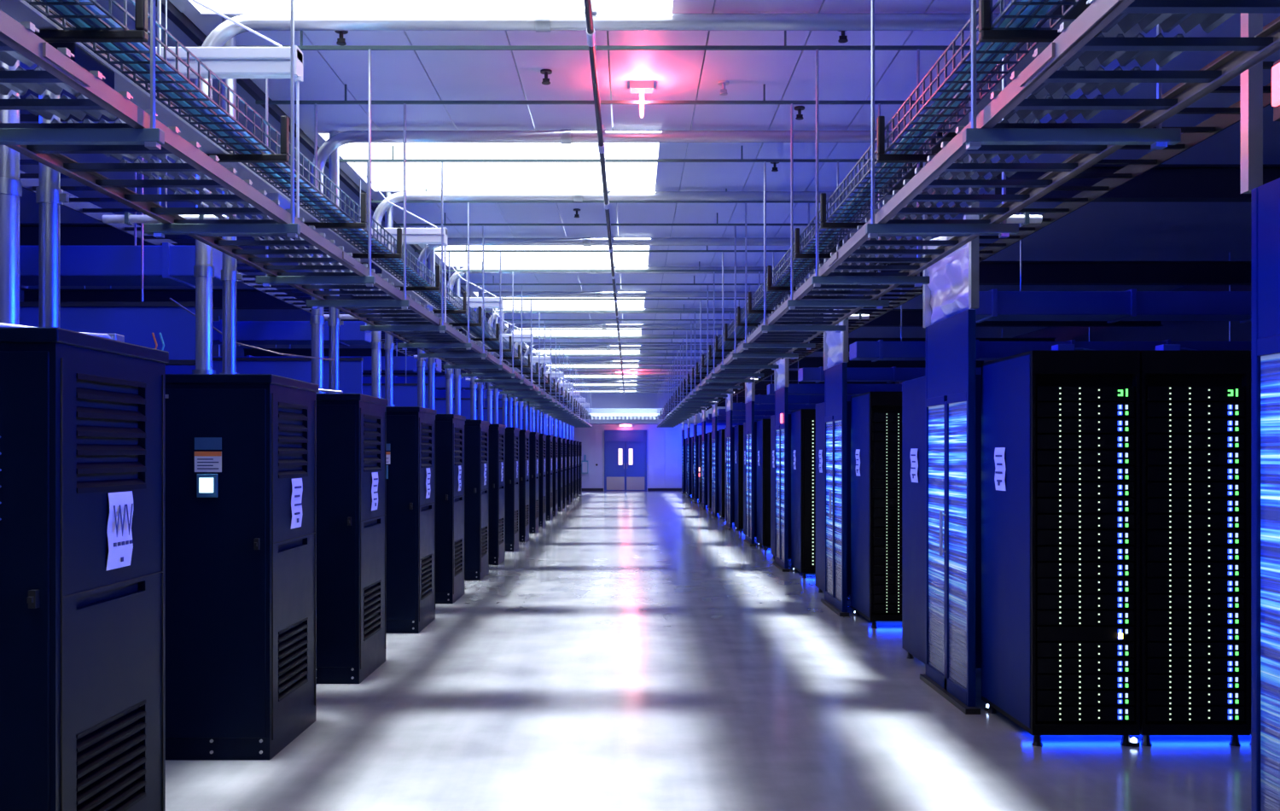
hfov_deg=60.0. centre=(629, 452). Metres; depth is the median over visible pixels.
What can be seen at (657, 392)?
hanger
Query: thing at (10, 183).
pipe
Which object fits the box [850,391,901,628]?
rack
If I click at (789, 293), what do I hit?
light
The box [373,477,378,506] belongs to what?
print
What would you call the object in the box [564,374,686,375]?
rail
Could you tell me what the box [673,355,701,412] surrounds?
hanger
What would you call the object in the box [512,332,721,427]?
pipe
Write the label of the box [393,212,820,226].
rail
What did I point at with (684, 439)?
rack
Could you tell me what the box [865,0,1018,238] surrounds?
hanger
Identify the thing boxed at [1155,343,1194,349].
box
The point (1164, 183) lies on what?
roof beam
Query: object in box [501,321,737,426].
pipe
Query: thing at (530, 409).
riser pipe
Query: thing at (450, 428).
tall cabinet
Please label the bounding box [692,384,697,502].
pillar
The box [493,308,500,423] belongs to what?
riser pipe
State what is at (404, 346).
hanger
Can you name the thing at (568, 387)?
rail
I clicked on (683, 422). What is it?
pillar
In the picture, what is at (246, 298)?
roof beam
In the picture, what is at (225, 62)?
light
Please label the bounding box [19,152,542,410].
tray
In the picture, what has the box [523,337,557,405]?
hanger
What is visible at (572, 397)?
hanger
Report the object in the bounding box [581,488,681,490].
baseboard
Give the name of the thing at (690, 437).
rack
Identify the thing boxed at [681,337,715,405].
hanger
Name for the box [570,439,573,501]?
tall cabinet
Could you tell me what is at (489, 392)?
pipe
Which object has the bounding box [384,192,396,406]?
riser pipe
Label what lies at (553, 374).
light
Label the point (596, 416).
light
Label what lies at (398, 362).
duct
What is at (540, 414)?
pipe
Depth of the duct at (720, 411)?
34.36 m
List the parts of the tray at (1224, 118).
rail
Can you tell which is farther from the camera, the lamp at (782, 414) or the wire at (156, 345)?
the lamp at (782, 414)
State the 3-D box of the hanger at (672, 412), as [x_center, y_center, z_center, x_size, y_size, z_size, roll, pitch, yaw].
[1.393,-1.650,27.900,0.675,1.380,0.042,0,0,0]
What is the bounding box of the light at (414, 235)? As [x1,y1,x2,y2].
[354,162,448,322]
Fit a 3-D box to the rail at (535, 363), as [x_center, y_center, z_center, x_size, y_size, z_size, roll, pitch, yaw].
[-0.130,-2.390,29.400,4.740,0.140,0.060,0,0,0]
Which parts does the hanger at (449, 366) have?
rod, rod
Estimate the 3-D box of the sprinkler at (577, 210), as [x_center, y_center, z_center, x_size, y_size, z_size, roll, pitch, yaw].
[-0.536,-2.419,11.229,0.073,0.082,0.073,0,0,0]
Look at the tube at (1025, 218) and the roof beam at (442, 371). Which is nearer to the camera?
the tube at (1025, 218)
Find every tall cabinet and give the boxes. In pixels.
[0,326,168,810]
[165,373,318,760]
[316,393,388,683]
[386,406,436,633]
[435,413,465,603]
[465,419,489,580]
[488,423,506,564]
[505,426,519,551]
[518,429,529,541]
[529,431,539,533]
[538,433,546,526]
[546,435,552,520]
[552,436,558,515]
[557,436,563,511]
[562,437,566,507]
[566,438,570,504]
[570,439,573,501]
[573,440,576,498]
[576,441,579,496]
[579,441,581,494]
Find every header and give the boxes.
[19,157,195,365]
[83,285,428,407]
[165,357,362,394]
[275,344,502,424]
[435,368,470,419]
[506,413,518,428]
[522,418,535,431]
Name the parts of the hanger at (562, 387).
rod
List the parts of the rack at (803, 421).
panel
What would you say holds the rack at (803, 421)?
on the floor
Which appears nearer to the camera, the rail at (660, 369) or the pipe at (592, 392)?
the rail at (660, 369)
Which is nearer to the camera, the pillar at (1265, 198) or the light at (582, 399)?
the pillar at (1265, 198)
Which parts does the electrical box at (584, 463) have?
door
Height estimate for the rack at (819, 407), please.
2.220 m
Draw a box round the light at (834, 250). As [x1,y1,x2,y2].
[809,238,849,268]
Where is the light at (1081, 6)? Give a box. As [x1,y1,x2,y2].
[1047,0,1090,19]
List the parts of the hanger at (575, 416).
rod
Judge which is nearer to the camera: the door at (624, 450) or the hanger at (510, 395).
the hanger at (510, 395)
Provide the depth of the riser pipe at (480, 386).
16.85 m
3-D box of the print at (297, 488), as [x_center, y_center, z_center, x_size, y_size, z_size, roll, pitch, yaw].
[-1.915,0.300,6.407,0.002,0.210,0.127,0,0,0]
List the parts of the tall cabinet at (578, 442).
panel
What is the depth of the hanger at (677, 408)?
25.23 m
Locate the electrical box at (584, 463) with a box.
[581,454,587,473]
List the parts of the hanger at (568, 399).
rod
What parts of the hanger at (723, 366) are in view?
rod, rod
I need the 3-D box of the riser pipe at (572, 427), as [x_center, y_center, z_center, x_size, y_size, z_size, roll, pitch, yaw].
[-2.261,-1.440,43.910,0.121,2.040,0.102,0,0,0]
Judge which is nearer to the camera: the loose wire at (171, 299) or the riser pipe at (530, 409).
the loose wire at (171, 299)
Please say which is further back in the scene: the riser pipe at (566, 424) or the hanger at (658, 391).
the hanger at (658, 391)
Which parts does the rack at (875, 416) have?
panel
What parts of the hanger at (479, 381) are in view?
rod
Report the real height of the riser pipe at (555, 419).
2.040 m
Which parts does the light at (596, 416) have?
rail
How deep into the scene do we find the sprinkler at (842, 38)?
6.42 m
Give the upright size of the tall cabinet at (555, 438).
2.070 m
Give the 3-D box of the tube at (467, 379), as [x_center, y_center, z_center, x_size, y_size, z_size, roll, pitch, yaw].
[-2.425,-1.841,18.590,0.650,1.298,0.056,0,0,0]
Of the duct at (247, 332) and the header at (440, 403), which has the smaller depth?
the duct at (247, 332)
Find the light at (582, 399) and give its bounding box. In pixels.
[568,388,585,420]
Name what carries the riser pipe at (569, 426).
on the tall cabinet at (578, 442)
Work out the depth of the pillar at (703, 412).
32.52 m
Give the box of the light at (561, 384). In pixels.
[546,365,572,388]
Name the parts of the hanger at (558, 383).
rod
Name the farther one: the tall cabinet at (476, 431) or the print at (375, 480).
the tall cabinet at (476, 431)
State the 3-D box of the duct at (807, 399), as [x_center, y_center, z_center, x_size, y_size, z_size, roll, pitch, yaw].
[5.375,-1.798,26.220,5.250,1.325,0.480,0,0,0]
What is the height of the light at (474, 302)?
1.389 m
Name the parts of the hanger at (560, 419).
rod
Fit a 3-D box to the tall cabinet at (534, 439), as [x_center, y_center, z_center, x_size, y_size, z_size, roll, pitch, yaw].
[-2.452,0.615,23.091,1.076,2.070,0.942,0,0,0]
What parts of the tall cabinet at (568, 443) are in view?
panel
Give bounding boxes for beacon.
[618,424,632,426]
[1271,58,1279,121]
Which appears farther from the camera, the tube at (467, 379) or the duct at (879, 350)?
the tube at (467, 379)
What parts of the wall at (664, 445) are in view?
wall panel, wall panel, wall panel, wall panel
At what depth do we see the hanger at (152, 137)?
3.48 m
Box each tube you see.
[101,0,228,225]
[323,179,383,319]
[465,308,485,380]
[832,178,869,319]
[963,211,1042,225]
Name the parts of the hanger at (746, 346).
rod, rod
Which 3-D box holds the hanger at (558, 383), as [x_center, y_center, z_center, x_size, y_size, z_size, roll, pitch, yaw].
[-1.817,-1.650,23.750,0.685,1.380,0.042,0,0,0]
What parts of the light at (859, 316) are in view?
suspension rod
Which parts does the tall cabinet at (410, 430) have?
panel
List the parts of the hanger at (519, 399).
rod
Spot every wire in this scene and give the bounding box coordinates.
[151,332,157,349]
[158,332,164,349]
[169,297,333,360]
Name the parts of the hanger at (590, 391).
rod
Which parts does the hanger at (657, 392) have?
rod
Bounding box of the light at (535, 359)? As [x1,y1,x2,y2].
[513,330,550,363]
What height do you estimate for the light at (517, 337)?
1.389 m
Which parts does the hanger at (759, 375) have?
rod, rod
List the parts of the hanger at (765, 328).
rod, rod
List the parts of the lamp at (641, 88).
lamp frame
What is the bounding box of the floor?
[165,490,1250,810]
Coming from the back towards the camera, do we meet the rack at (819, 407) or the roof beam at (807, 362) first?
the roof beam at (807, 362)
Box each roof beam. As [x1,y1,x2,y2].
[19,69,117,121]
[19,223,308,249]
[21,288,353,308]
[243,348,417,356]
[362,369,462,374]
[717,401,744,406]
[723,395,744,401]
[734,389,767,395]
[754,380,895,389]
[762,370,797,380]
[788,356,983,368]
[795,337,1056,351]
[812,308,1163,326]
[872,261,1250,285]
[992,163,1279,202]
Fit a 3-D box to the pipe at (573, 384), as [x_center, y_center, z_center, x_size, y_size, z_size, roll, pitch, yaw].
[-0.120,-1.440,39.590,4.600,2.040,0.120,0,0,0]
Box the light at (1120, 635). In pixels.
[1118,633,1122,638]
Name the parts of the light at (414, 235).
pull rod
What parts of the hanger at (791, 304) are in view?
rod, rod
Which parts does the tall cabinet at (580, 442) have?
panel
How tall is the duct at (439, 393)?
1.325 m
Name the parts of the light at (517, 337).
pull rod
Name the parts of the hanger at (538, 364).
rod, rod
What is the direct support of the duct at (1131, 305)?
hanging from the ceiling
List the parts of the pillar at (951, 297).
post, pane, pull handle, head panel, door frame, pane, post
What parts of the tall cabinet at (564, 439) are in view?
panel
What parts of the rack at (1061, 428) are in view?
panel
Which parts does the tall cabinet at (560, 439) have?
panel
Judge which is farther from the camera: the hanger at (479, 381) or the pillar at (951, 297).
the hanger at (479, 381)
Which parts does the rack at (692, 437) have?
panel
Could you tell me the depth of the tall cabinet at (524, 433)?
20.45 m
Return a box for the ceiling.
[19,0,1279,387]
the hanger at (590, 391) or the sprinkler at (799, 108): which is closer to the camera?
the sprinkler at (799, 108)
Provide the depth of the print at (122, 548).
4.19 m
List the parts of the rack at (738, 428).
panel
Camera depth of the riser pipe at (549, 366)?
31.34 m
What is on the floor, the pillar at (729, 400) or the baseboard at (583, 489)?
the pillar at (729, 400)
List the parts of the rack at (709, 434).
panel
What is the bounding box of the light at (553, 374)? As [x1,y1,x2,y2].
[532,349,563,378]
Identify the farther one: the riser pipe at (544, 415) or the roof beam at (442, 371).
the riser pipe at (544, 415)
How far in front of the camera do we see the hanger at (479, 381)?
15.43 m
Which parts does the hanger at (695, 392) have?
rod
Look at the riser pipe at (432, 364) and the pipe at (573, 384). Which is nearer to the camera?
the riser pipe at (432, 364)
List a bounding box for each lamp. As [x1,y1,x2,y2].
[629,81,653,118]
[779,413,783,423]
[984,704,989,710]
[1129,737,1139,746]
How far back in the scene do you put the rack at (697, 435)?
37.38 m
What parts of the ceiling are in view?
panel, panel, panel, panel, panel, panel, panel, panel, panel, panel, panel, panel, panel, panel, panel, panel, panel, panel, panel, panel, panel, panel, panel, panel, panel, panel, panel, panel, panel, panel, panel, panel, panel, panel, panel, panel, panel, panel, panel, panel, panel, panel, panel, panel, panel, panel, panel, panel, panel, panel, panel, panel, panel, panel, panel, panel, panel, panel, panel, panel, panel, panel, panel, panel, panel, panel, panel, panel, panel, panel, panel, panel, panel, panel, panel, panel, panel, panel, panel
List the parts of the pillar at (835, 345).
post, pane, pull handle, head panel, door frame, pane, post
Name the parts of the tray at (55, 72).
splice plate, rail, splice plate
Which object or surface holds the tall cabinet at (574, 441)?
on the floor
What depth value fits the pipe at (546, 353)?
27.01 m
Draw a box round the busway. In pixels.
[0,0,583,419]
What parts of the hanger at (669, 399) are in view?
rod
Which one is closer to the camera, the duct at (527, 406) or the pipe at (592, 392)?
the duct at (527, 406)
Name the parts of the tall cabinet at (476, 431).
panel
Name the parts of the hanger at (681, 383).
rod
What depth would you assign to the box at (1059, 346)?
6.30 m
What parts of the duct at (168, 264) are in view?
suspension rod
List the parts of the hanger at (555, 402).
rod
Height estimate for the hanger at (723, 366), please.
1.380 m
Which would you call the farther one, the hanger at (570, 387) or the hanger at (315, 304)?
the hanger at (570, 387)
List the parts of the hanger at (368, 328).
rod, rod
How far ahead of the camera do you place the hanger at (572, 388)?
40.35 m
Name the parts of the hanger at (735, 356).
rod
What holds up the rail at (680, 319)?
attached to the ceiling
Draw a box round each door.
[604,430,646,490]
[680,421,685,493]
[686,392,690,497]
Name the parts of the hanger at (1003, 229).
rod, rod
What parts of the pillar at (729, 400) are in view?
post, pane, head panel, pane, door frame, post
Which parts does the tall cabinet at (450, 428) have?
panel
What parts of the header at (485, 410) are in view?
panel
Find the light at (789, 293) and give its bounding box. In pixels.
[768,291,791,309]
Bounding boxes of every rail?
[255,84,964,106]
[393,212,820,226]
[453,275,767,285]
[488,313,741,320]
[498,322,721,330]
[513,338,720,343]
[522,343,709,349]
[535,363,698,364]
[545,369,689,372]
[551,356,702,359]
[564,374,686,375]
[568,387,680,388]
[573,379,680,383]
[573,385,680,386]
[573,389,678,390]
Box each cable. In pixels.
[0,322,110,338]
[318,388,343,393]
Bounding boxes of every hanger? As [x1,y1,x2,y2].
[0,0,164,149]
[144,0,300,238]
[255,49,375,286]
[306,103,409,308]
[360,161,446,332]
[397,202,471,349]
[418,225,486,359]
[443,251,503,369]
[461,271,515,378]
[474,285,523,383]
[488,299,533,389]
[500,312,541,394]
[507,320,546,397]
[516,329,552,401]
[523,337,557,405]
[529,343,560,407]
[535,349,564,410]
[540,355,568,412]
[543,359,570,413]
[547,364,574,416]
[552,368,576,418]
[554,371,578,418]
[558,375,581,420]
[561,404,582,421]
[563,380,584,423]
[565,387,586,424]
[568,387,587,424]
[570,388,588,425]
[572,390,590,426]
[657,390,675,426]
[657,392,674,427]
[658,411,677,425]
[659,414,678,424]
[660,384,680,424]
[662,411,682,423]
[663,378,684,421]
[664,375,686,420]
[666,371,688,418]
[667,368,692,418]
[669,364,695,416]
[671,359,698,413]
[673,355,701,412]
[675,349,705,410]
[679,343,710,407]
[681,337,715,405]
[685,329,721,401]
[689,320,727,397]
[692,312,733,394]
[698,299,743,389]
[705,285,754,383]
[711,271,763,378]
[720,251,779,369]
[732,225,798,359]
[742,202,815,349]
[761,161,845,332]
[786,103,889,308]
[811,49,929,286]
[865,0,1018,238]
[962,0,1181,149]
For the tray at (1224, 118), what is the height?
0.090 m
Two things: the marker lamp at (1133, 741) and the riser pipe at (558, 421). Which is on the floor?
the marker lamp at (1133, 741)
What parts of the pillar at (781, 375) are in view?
post, pane, pull handle, head panel, door frame, pane, post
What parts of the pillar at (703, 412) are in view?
pane, head panel, pane, door frame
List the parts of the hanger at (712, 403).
rod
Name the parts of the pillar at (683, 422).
head panel, pane, door frame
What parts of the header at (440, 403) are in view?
panel, suspension rod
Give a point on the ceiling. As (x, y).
(1095, 231)
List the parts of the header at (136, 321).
panel, suspension rod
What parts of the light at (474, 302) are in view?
pull rod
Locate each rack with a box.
[684,438,685,492]
[685,437,686,493]
[690,436,691,494]
[691,436,693,497]
[697,435,698,499]
[698,434,701,503]
[705,433,707,505]
[707,431,711,511]
[716,430,718,512]
[718,429,724,519]
[724,426,734,523]
[734,424,743,531]
[743,421,756,537]
[756,418,770,549]
[770,413,791,558]
[791,408,815,577]
[815,401,850,594]
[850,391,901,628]
[901,374,981,668]
[981,349,1140,745]
[1140,349,1250,745]
[1249,350,1250,744]
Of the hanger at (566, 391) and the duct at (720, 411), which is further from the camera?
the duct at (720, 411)
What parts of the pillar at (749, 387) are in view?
post, pane, head panel, pane, door frame, post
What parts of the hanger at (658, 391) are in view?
rod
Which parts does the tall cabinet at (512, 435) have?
panel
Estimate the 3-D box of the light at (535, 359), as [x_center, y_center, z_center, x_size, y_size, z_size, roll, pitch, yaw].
[-1.976,-1.769,21.950,0.858,1.389,0.110,0,0,0]
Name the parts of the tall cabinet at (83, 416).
panel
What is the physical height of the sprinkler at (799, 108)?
0.082 m
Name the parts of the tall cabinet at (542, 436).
panel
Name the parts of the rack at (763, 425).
panel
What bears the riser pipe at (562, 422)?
on the tall cabinet at (572, 440)
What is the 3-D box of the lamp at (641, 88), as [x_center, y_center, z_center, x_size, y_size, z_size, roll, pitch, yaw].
[0.080,-2.345,7.400,0.156,0.230,0.110,0,0,0]
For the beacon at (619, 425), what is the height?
0.120 m
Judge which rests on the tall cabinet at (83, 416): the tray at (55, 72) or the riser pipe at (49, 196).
the riser pipe at (49, 196)
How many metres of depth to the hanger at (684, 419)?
33.53 m
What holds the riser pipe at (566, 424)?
on the tall cabinet at (574, 441)
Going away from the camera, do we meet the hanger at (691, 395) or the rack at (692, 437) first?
the hanger at (691, 395)
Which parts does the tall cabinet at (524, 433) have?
panel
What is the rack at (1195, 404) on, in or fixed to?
on the floor
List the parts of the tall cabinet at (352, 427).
panel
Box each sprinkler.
[334,30,348,45]
[540,69,552,84]
[573,208,580,217]
[717,80,729,95]
[770,162,779,171]
[794,105,804,120]
[837,30,848,42]
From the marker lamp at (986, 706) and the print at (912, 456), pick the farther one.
the print at (912, 456)
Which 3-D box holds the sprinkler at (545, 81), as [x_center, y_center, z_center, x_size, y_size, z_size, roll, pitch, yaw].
[-0.539,-2.419,7.153,0.073,0.082,0.073,0,0,0]
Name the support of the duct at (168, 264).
hanging from the ceiling
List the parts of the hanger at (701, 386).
rod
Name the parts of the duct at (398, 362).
suspension rod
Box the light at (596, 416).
[587,415,666,419]
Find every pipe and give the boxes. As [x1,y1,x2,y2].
[0,59,22,325]
[35,88,69,327]
[192,5,999,373]
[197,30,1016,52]
[219,16,242,373]
[309,124,901,393]
[327,130,343,393]
[370,186,850,397]
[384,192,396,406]
[416,233,811,407]
[427,249,437,409]
[445,263,785,413]
[453,265,463,415]
[470,288,761,419]
[477,290,485,419]
[486,305,742,423]
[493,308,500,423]
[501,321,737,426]
[507,322,513,426]
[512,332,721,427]
[517,342,523,429]
[523,343,720,430]
[528,343,533,431]
[531,351,707,431]
[535,351,540,432]
[538,360,700,433]
[542,366,546,433]
[545,365,694,435]
[547,365,552,435]
[550,372,689,435]
[552,377,557,436]
[556,376,686,436]
[557,418,561,436]
[559,380,686,436]
[561,379,564,437]
[564,384,680,437]
[564,389,568,438]
[567,386,678,438]
[568,390,675,427]
[568,424,571,439]
[570,425,574,439]
[583,0,624,395]
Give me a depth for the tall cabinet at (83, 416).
3.91 m
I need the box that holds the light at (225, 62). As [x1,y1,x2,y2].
[155,0,303,218]
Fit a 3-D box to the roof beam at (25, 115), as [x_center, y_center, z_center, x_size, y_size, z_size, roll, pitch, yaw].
[-5.360,-2.025,6.300,5.280,0.250,0.140,0,0,0]
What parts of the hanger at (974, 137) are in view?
rod, rod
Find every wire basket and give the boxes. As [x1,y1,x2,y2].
[24,0,587,417]
[659,0,1081,417]
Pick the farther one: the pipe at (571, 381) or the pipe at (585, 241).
the pipe at (571, 381)
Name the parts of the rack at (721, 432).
panel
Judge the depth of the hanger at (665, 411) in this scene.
36.18 m
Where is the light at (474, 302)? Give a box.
[439,251,503,360]
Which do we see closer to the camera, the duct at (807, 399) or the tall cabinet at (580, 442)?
the duct at (807, 399)
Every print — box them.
[113,539,132,561]
[197,458,218,469]
[294,485,301,522]
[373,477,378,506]
[910,453,915,477]
[994,454,1001,485]
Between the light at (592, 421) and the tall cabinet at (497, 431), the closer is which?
the tall cabinet at (497, 431)
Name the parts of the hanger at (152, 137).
rod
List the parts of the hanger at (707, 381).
rod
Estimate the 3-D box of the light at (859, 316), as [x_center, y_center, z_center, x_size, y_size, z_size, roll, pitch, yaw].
[1.950,-1.841,9.980,0.400,1.298,0.056,0,0,0]
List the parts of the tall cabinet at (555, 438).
panel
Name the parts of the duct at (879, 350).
suspension rod, suspension rod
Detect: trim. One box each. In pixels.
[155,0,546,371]
[573,392,686,408]
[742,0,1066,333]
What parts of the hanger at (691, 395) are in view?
rod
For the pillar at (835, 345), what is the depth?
11.62 m
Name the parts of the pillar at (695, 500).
pane, head panel, pane, door frame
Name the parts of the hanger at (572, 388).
rod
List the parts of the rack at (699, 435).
panel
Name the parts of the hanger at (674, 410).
rod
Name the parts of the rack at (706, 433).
service panel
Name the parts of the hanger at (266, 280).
rod, rod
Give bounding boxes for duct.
[19,171,222,288]
[110,285,441,372]
[212,319,371,346]
[218,315,477,389]
[435,389,502,401]
[476,400,523,407]
[506,406,535,413]
[697,409,744,425]
[700,417,756,423]
[708,413,770,419]
[717,408,792,416]
[732,381,900,411]
[754,394,854,404]
[767,328,1002,395]
[798,326,1089,382]
[849,252,1250,361]
[975,212,1250,323]
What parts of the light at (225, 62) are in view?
pull rod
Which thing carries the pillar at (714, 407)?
on the floor
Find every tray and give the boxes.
[0,9,591,425]
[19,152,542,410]
[664,0,1279,418]
[698,16,1279,413]
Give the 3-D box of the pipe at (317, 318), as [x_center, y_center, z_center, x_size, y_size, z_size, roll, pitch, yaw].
[-0.120,-1.440,8.380,4.600,2.040,0.120,0,0,0]
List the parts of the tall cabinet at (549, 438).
panel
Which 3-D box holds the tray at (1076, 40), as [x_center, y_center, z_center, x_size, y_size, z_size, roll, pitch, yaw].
[1.371,-1.056,23.150,0.550,0.072,42.300,0,0,0]
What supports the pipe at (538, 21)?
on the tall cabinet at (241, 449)
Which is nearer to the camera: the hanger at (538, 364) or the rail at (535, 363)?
the hanger at (538, 364)
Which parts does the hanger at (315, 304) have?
rod, rod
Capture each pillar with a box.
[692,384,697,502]
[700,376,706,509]
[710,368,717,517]
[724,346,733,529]
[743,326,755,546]
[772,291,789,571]
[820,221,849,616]
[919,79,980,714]
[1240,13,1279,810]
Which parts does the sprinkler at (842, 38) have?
frame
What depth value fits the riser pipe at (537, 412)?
27.16 m
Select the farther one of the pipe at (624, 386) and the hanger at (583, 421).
the pipe at (624, 386)
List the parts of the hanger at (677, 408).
rod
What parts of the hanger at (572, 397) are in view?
rod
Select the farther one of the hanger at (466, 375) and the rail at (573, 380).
the rail at (573, 380)
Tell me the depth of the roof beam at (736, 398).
41.79 m
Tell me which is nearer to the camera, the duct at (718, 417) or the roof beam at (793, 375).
the roof beam at (793, 375)
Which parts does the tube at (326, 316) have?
suspension rod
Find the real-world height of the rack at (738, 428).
2.220 m
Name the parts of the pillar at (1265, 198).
post, door frame, head panel, pane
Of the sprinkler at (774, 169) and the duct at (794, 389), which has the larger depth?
the duct at (794, 389)
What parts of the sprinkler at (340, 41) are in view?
stem, frame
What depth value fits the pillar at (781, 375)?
15.76 m
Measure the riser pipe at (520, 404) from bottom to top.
2.040 m
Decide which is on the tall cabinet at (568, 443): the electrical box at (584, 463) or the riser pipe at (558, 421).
the riser pipe at (558, 421)
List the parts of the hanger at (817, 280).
rod, rod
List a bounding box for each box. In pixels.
[107,333,124,342]
[1051,343,1092,349]
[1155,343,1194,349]
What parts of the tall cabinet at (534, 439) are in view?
panel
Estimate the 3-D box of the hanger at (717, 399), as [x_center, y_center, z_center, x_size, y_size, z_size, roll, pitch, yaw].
[1.393,-1.650,21.100,0.675,1.380,0.042,0,0,0]
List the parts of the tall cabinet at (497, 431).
panel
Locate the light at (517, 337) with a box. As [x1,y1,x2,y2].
[489,309,533,382]
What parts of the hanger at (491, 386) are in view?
rod, rod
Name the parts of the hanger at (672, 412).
rod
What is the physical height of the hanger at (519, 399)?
1.380 m
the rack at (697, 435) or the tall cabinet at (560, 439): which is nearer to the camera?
the tall cabinet at (560, 439)
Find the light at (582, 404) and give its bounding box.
[574,401,589,424]
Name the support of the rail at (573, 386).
attached to the ceiling
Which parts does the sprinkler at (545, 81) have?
stem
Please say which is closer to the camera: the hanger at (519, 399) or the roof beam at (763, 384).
the hanger at (519, 399)
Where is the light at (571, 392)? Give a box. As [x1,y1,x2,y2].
[558,377,579,395]
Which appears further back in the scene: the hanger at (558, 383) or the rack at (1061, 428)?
the hanger at (558, 383)
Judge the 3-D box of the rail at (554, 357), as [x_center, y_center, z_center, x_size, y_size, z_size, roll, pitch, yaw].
[-0.130,-2.390,27.900,4.740,0.140,0.060,0,0,0]
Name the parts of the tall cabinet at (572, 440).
panel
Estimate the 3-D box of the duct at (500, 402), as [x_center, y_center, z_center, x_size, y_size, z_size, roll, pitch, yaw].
[-5.360,-1.798,28.350,5.280,1.325,0.480,0,0,0]
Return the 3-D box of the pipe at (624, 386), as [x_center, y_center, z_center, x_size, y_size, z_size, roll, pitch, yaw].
[-0.120,-1.440,41.820,4.600,2.040,0.120,0,0,0]
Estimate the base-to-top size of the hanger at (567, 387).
1.380 m
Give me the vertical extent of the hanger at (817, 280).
1.380 m
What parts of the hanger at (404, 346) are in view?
rod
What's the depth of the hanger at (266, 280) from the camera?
6.40 m
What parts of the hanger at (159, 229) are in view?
rod, rod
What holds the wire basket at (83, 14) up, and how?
on the hanger at (152, 137)
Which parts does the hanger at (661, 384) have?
rod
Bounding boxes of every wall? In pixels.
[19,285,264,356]
[552,395,735,490]
[895,285,1250,383]
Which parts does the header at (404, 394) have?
panel, suspension rod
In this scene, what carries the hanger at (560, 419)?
hanging from the rail at (564, 375)
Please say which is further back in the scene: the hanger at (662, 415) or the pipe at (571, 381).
the hanger at (662, 415)
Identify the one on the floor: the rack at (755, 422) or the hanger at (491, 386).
the rack at (755, 422)
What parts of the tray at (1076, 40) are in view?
splice plate, splice plate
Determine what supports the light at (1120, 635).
attached to the rack at (1061, 428)
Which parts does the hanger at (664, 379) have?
rod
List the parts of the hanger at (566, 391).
rod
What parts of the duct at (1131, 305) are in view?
suspension rod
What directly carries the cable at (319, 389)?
on the tall cabinet at (352, 427)
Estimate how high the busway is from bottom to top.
0.220 m
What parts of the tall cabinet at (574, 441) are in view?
panel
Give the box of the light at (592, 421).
[583,413,700,424]
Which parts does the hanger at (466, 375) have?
rod, rod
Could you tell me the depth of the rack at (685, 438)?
44.28 m
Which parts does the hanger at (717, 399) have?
rod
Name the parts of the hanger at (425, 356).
rod, rod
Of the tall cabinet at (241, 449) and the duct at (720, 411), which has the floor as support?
the tall cabinet at (241, 449)
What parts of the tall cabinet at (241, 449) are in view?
panel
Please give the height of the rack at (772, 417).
2.220 m
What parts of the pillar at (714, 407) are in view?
pane, head panel, door frame, pane, post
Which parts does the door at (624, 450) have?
kick plate, vision panel, vision frame, transom panel, vision panel, vision frame, kick plate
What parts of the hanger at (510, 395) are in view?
rod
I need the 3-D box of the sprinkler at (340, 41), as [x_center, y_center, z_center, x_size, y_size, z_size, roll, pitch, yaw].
[-1.679,-2.419,6.460,0.073,0.082,0.073,0,0,0]
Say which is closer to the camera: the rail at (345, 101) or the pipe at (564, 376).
the rail at (345, 101)
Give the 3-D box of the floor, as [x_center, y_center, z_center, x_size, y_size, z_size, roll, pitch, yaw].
[-0.200,1.710,22.700,17.200,0.120,50.400,0,0,0]

